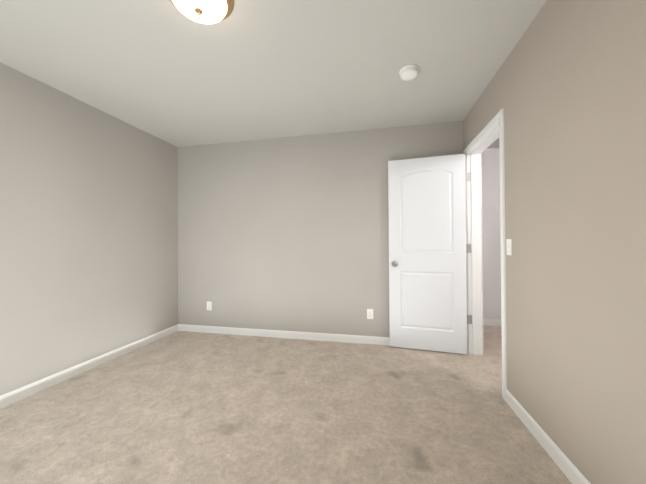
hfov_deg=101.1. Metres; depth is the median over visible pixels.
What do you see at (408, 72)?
smoke detector
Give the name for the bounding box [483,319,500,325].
baseboard
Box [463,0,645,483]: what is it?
wall
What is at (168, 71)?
ceiling
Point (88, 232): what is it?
wall
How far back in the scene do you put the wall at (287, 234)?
3.21 m
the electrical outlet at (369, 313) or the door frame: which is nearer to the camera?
the door frame
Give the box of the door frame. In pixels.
[463,108,506,399]
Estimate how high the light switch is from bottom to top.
0.114 m
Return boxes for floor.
[0,325,571,483]
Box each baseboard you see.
[0,324,590,483]
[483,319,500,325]
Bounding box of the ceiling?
[0,0,546,148]
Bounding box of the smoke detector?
[399,65,418,80]
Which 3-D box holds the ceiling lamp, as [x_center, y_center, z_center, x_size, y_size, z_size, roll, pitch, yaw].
[-0.641,-1.217,1.370,0.352,0.142,0.352,0,0,12]
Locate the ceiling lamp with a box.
[170,0,234,23]
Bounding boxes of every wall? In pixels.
[0,62,177,394]
[178,121,463,336]
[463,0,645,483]
[481,148,500,319]
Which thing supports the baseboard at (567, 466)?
attached to the wall at (565, 89)
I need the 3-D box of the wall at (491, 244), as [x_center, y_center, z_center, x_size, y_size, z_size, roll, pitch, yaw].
[2.330,-0.072,3.726,1.250,2.440,0.125,0,0,12]
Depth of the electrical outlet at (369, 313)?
3.02 m
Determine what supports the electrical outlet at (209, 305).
attached to the wall at (287, 234)
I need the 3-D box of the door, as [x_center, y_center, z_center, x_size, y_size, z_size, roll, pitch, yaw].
[1.117,0.122,2.799,0.822,2.032,0.138,-1,0,17]
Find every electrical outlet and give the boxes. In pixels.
[207,301,211,309]
[367,309,372,318]
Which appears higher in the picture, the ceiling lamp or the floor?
the ceiling lamp
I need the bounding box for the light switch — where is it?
[506,239,511,254]
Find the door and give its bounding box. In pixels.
[388,154,471,353]

